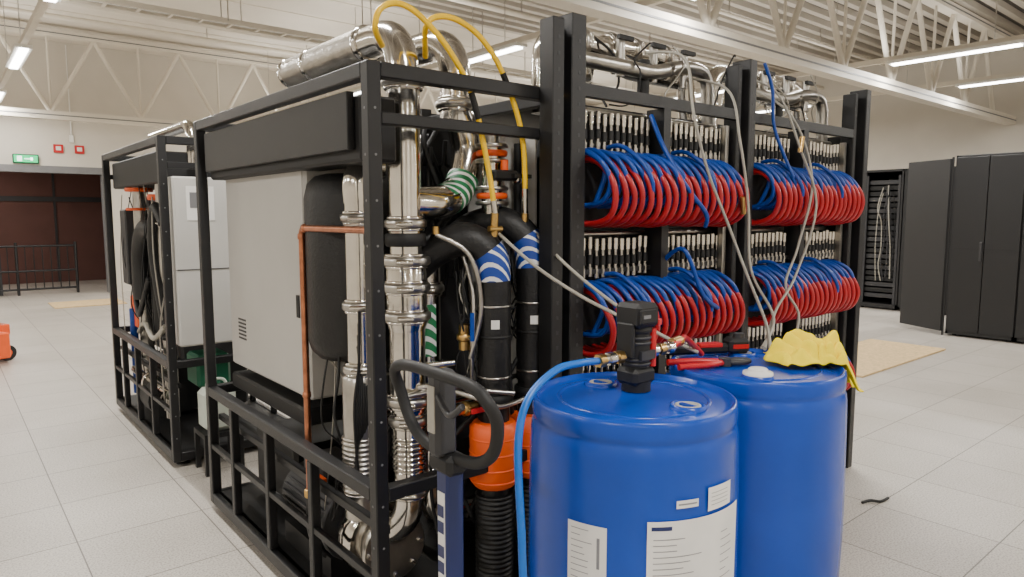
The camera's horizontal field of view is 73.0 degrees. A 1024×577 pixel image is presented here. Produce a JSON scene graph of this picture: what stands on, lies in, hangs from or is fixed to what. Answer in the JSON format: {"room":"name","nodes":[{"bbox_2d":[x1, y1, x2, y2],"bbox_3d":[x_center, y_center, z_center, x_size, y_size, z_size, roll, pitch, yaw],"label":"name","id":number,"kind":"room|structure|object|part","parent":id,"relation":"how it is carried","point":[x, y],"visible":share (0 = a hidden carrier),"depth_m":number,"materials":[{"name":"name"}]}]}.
{"room":"data center","nodes":[
{"label":"data center","id":0,"kind":"room"},
{"bbox_2d":[0,172,105,284],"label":"door","id":1,"kind":"structure","parent":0,"point":[36,208],"depth_m":17.19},
{"bbox_2d":[0,35,499,291],"bbox_3d":[-6.913,-2.640,16.269,22.400,5.150,0.150,-5,8,-39],"label":"wall","id":2,"kind":"structure","parent":0,"point":[93,90],"depth_m":14.67,"materials":[{"name":"paint"}]},
{"bbox_2d":[12,154,38,163],"bbox_3d":[-9.692,-2.586,13.793,0.430,0.180,0.075,-5,8,-39],"label":"exit sign","id":3,"kind":"object","parent":2,"relation":"attached to","point":[17,158],"visible":1,"depth_m":13.77,"materials":[{"name":"green plastic"}]},
{"bbox_2d":[0,164,109,292],"bbox_3d":[-10.672,-1.077,13.312,5.150,2.660,0.220,-5,8,-39],"label":"trim","id":4,"kind":"structure","parent":2,"relation":"attached to","point":[3,167],"depth_m":14.32,"materials":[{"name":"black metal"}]},
{"bbox_2d":[53,144,63,152],"bbox_3d":[-9.271,-2.859,14.143,0.170,0.170,0.035,-5,8,-39],"label":"sign","id":5,"kind":"object","parent":2,"relation":"attached to","point":[58,148],"visible":1,"depth_m":14.13,"materials":[{"name":"red plastic"}]},
{"bbox_2d":[65,45,73,142],"bbox_3d":[-9.084,-3.979,14.177,0.080,1.950,0.042,-5,8,-39],"label":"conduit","id":6,"kind":"object","parent":2,"relation":"attached to","point":[71,137],"visible":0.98,"depth_m":14.18,"materials":[{"name":"white metal"}]},
{"bbox_2d":[74,145,84,153],"bbox_3d":[-8.986,-2.884,14.378,0.170,0.170,0.035,-5,8,-39],"label":"sign","id":7,"kind":"object","parent":2,"relation":"attached to","point":[78,149],"visible":1,"depth_m":14.36,"materials":[{"name":"red plastic"}]},
{"bbox_2d":[0,0,884,108],"bbox_3d":[-1.018,-4.162,8.975,22.300,0.598,11.180,-5,8,-39],"label":"ceiling","id":8,"kind":"structure","parent":0,"point":[473,3],"depth_m":11.37,"materials":[{"name":"white metal"}]},
{"bbox_2d":[0,0,60,102],"bbox_3d":[-2.746,-3.271,4.552,0.180,1.445,22.800,-5,8,-39],"label":"strip light","id":9,"kind":"object","parent":8,"relation":"hanging from","point":[21,50],"visible":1,"depth_m":8.68,"materials":[{"name":"paint"}]},
{"bbox_2d":[238,85,360,123],"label":"strip light","id":10,"kind":"object","parent":8,"relation":"hanging from","point":[357,90],"depth_m":12.53,"materials":[{"name":"paint"}]},
{"bbox_2d":[61,0,770,114],"bbox_3d":[-1.945,-4.029,10.111,22.300,1.100,0.274,-5,8,-39],"label":"cable tray","id":11,"kind":"object","parent":8,"relation":"hanging from","point":[122,5],"visible":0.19,"depth_m":8.82,"materials":[{"name":"paint"}]},
{"bbox_2d":[419,62,437,69],"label":"strip light","id":12,"kind":"object","parent":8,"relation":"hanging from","point":[433,66],"depth_m":9.98,"materials":[{"name":"paint"}]},
{"bbox_2d":[467,48,490,63],"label":"strip light","id":13,"kind":"object","parent":8,"relation":"hanging from","point":[481,54],"depth_m":9.10,"materials":[{"name":"paint"}]},
{"bbox_2d":[491,0,539,55],"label":"strip light","id":14,"kind":"object","parent":8,"relation":"hanging from","point":[506,47],"depth_m":8.57,"materials":[{"name":"paint"}]},
{"bbox_2d":[586,16,602,24],"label":"strip light","id":15,"kind":"object","parent":8,"relation":"hanging from","point":[589,20],"depth_m":7.57,"materials":[{"name":"paint"}]},
{"bbox_2d":[633,0,671,6],"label":"strip light","id":16,"kind":"object","parent":8,"relation":"hanging from","point":[648,3],"depth_m":6.95,"materials":[{"name":"paint"}]},
{"bbox_2d":[495,0,1023,107],"bbox_3d":[4.407,-3.893,10.463,0.180,1.445,22.800,-5,8,-39],"label":"strip light","id":17,"kind":"object","parent":8,"relation":"hanging from","point":[994,44],"visible":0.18,"depth_m":9.09,"materials":[{"name":"paint"}]},
{"bbox_2d":[756,106,770,112],"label":"strip light","id":18,"kind":"object","parent":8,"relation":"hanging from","point":[760,109],"depth_m":13.82,"materials":[{"name":"paint"}]},
{"bbox_2d":[529,0,1015,124],"bbox_3d":[1.189,-3.269,6.399,22.360,1.615,0.185,-5,8,-39],"label":"roof truss","id":19,"kind":"object","parent":8,"relation":"attached to","point":[623,12],"visible":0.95,"depth_m":8.87,"materials":[{"name":"metal"}]},
{"bbox_2d":[0,279,1023,576],"bbox_3d":[-0.794,0.740,9.220,22.400,0.100,27.000,-5,8,-39],"label":"floor","id":20,"kind":"structure","parent":0,"point":[85,491],"depth_m":4.52,"materials":[{"name":"tile"}]},
{"bbox_2d":[0,323,16,360],"bbox_3d":[-6.134,0.666,7.437,0.520,0.420,1.360,3,7,30],"label":"jack","id":21,"kind":"object","parent":20,"relation":"on","point":[8,352],"visible":1,"depth_m":7.76,"materials":[{"name":"orange paint"}]},
{"bbox_2d":[0,241,79,295],"bbox_3d":[-11.309,-0.361,13.961,4.252,1.100,0.930,-5,8,-39],"label":"safety railing","id":22,"kind":"object","parent":20,"relation":"on","point":[74,244],"visible":1,"depth_m":14.50,"materials":[{"name":"black metal"}]},
{"bbox_2d":[48,298,126,308],"bbox_3d":[-8.016,0.276,13.072,1.150,0.018,1.000,-5,8,-39],"label":"plywood sheet","id":23,"kind":"object","parent":20,"relation":"on","point":[96,302],"visible":0.82,"depth_m":12.94,"materials":[{"name":"beige wood"}]},
{"bbox_2d":[101,120,286,464],"bbox_3d":[-2.456,-0.065,5.402,0.901,2.300,1.886,-5,8,-39],"label":"cooling unit","id":24,"kind":"object","parent":20,"relation":"on","point":[159,240],"visible":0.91,"depth_m":4.78,"materials":[{"name":"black metal"}]},
{"bbox_2d":[194,377,244,476],"bbox_3d":[-1.922,0.878,4.526,0.240,0.608,0.240,-5,8,-39],"label":"jug","id":25,"kind":"object","parent":20,"relation":"on","point":[201,431],"visible":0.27,"depth_m":4.47,"materials":[{"name":"plastic"}]},
{"bbox_2d":[193,0,698,576],"bbox_3d":[-0.500,0.116,3.057,0.912,2.430,2.708,-5,8,-39],"label":"cooling unit","id":26,"kind":"object","parent":20,"relation":"on","point":[367,232],"visible":0.88,"depth_m":2.76,"materials":[{"name":"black metal"}]},
{"bbox_3d":[-0.741,0.225,3.358,0.901,2.150,1.951,-5,8,-39],"label":"frame","id":27,"kind":"part","parent":26,"relation":"part of","materials":[{"name":"black metal"}]},
{"bbox_2d":[389,359,503,576],"bbox_3d":[0.349,0.783,2.100,1.419,1.304,0.520,-5,8,-39],"label":"jack","id":28,"kind":"object","parent":20,"relation":"on","point":[450,464],"visible":1,"depth_m":1.61,"materials":[{"name":"black rubber"}]},
{"bbox_3d":[0.533,1.258,2.303,1.260,0.144,0.760,-5,8,-39],"label":"wooden pallet","id":29,"kind":"object","parent":28,"relation":"on","visible":0},
{"bbox_2d":[528,372,738,576],"bbox_3d":[0.339,0.752,1.982,0.582,0.929,0.584,-5,8,-39],"label":"drum","id":30,"kind":"object","parent":29,"relation":"on","point":[622,483],"visible":0.95,"depth_m":1.72,"materials":[{"name":"plastic"}]},
{"bbox_2d":[594,300,676,392],"bbox_3d":[0.363,0.166,1.986,0.324,0.255,0.103,-5,8,-39],"label":"pump","id":31,"kind":"object","parent":30,"relation":"on","point":[638,349],"visible":1,"depth_m":1.95,"materials":[{"name":"black plastic"}]},
{"bbox_2d":[514,358,599,576],"bbox_3d":[0.330,0.858,1.563,0.363,1.278,0.748,-5,8,-39],"label":"hose","id":32,"kind":"object","parent":31,"relation":"attached to","point":[522,561],"visible":1,"depth_m":1.67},
{"bbox_2d":[668,334,703,356],"bbox_3d":[0.573,0.196,2.271,0.045,0.122,0.393,3,7,28],"label":"hose","id":33,"kind":"object","parent":31,"relation":"attached to","point":[679,340],"visible":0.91,"depth_m":2.22,"materials":[{"name":"plastic"}]},
{"bbox_2d":[571,487,729,576],"bbox_3d":[0.360,0.697,1.726,0.416,0.387,0.087,-1,6,-5],"label":"print","id":34,"kind":"object","parent":30,"relation":"attached to","point":[614,533],"depth_m":1.69},
{"bbox_2d":[669,348,846,576],"bbox_3d":[0.819,0.701,2.379,0.582,0.949,0.582,-5,8,-39],"label":"drum","id":35,"kind":"object","parent":29,"relation":"on","point":[792,421],"visible":0.71,"depth_m":2.10,"materials":[{"name":"blue plastic"}]},
{"bbox_2d":[665,332,749,355],"bbox_3d":[0.694,0.199,2.481,0.320,0.070,0.074,-1,6,-12],"label":"tool","id":36,"kind":"object","parent":35,"relation":"on","point":[737,343],"visible":0.84,"depth_m":2.47,"materials":[{"name":"red plastic"}]},
{"bbox_2d":[666,357,751,370],"bbox_3d":[0.667,0.246,2.314,0.284,0.026,0.099,-2,6,-15],"label":"pliers","id":37,"kind":"object","parent":35,"relation":"on","point":[683,363],"visible":1,"depth_m":2.31,"materials":[{"name":"red plastic"}]},
{"bbox_2d":[763,329,863,391],"bbox_3d":[1.013,0.235,2.358,0.320,0.196,0.213,0,6,-4],"label":"cloth","id":38,"kind":"object","parent":35,"relation":"on","point":[798,347],"visible":0.93,"depth_m":2.30,"materials":[{"name":"yellow fabric"}]},
{"bbox_2d":[420,12,870,523],"bbox_3d":[1.040,-0.025,3.804,2.760,2.555,1.905,-5,8,-39],"label":"racks","id":39,"kind":"object","parent":20,"relation":"on","point":[733,226],"visible":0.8,"depth_m":3.27,"materials":[{"name":"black metal"}]},
{"bbox_2d":[861,497,888,503],"bbox_3d":[2.110,1.228,4.006,0.196,0.018,0.038,-2,6,-17],"label":"cable offcut","id":40,"kind":"object","parent":20,"relation":"on","point":[886,498],"visible":1,"depth_m":4.00,"materials":[{"name":"black rubber"}]},
{"bbox_2d":[860,169,905,309],"bbox_3d":[6.888,-0.892,12.551,1.131,2.450,0.700,-5,8,-39],"label":"tall cabinet","id":41,"kind":"object","parent":20,"relation":"on","point":[884,188],"visible":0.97,"depth_m":12.29,"materials":[{"name":"black metal"}]},
{"bbox_2d":[856,339,945,377],"bbox_3d":[4.185,0.792,8.156,2.300,0.020,0.900,-5,8,-39],"label":"plywood sheet","id":42,"kind":"object","parent":20,"relation":"on","point":[874,356],"visible":0.7,"depth_m":8.18,"materials":[{"name":"beige wood"}]},
{"bbox_2d":[897,166,955,314],"bbox_3d":[7.373,-0.829,11.956,1.150,2.450,0.800,-5,8,-39],"label":"tall cabinet","id":43,"kind":"object","parent":20,"relation":"on","point":[906,170],"visible":0.18,"depth_m":11.80,"materials":[{"name":"black metal"}]},
{"bbox_2d":[900,157,954,334],"bbox_3d":[5.887,-0.604,9.856,0.056,2.440,0.764,-1,6,-13],"label":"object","id":44,"kind":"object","parent":43,"relation":"attached to","point":[930,183],"depth_m":9.80,"materials":[{"name":"black metal"}]},
{"bbox_2d":[945,152,1023,341],"bbox_3d":[6.678,-0.578,9.519,1.150,2.460,0.800,-5,8,-39],"label":"tall cabinet","id":45,"kind":"object","parent":20,"relation":"on","point":[988,207],"visible":1,"depth_m":9.14,"materials":[{"name":"black metal"}]},
{"bbox_2d":[1014,219,1023,343],"bbox_3d":[7.192,-0.513,8.904,1.150,2.460,0.800,-5,8,-39],"label":"tall cabinet","id":46,"kind":"object","parent":20,"relation":"on","point":[1019,325],"visible":1,"depth_m":8.89,"materials":[{"name":"black metal"}]},
{"bbox_2d":[0,0,1023,105],"bbox_3d":[0.484,-4.275,7.146,22.400,0.190,23.000,-5,8,-39],"label":"roof beams","id":47,"kind":"structure","parent":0,"point":[334,18],"depth_m":12.60,"materials":[{"name":"metal"}]},
{"bbox_2d":[592,35,1023,169],"bbox_3d":[9.137,-2.461,14.566,0.100,5.150,23.000,-5,8,-39],"label":"wall","id":48,"kind":"structure","parent":0,"point":[902,132],"depth_m":14.68,"materials":[{"name":"paint"}]},
{"bbox_2d":[825,95,842,101],"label":"strip light","id":49,"kind":"object","parent":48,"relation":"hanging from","point":[835,98],"depth_m":12.72,"materials":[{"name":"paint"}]},
{"bbox_2d":[936,71,1023,87],"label":"strip light","id":50,"kind":"object","parent":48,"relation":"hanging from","point":[992,79],"depth_m":10.87,"materials":[{"name":"paint"}]},
{"bbox_3d":[-8.168,-0.958,0.265,0.100,5.150,23.000,-5,8,-39],"label":"wall","id":51,"kind":"structure","parent":0,"visible":0},
{"bbox_2d":[0,22,509,127],"bbox_3d":[-5.905,-4.162,14.889,22.360,1.615,0.185,-5,8,-39],"label":"roof truss","id":52,"kind":"object","parent":51,"relation":"attached to","point":[50,113],"visible":0.34,"depth_m":13.45,"materials":[{"name":"metal"}]}
]}

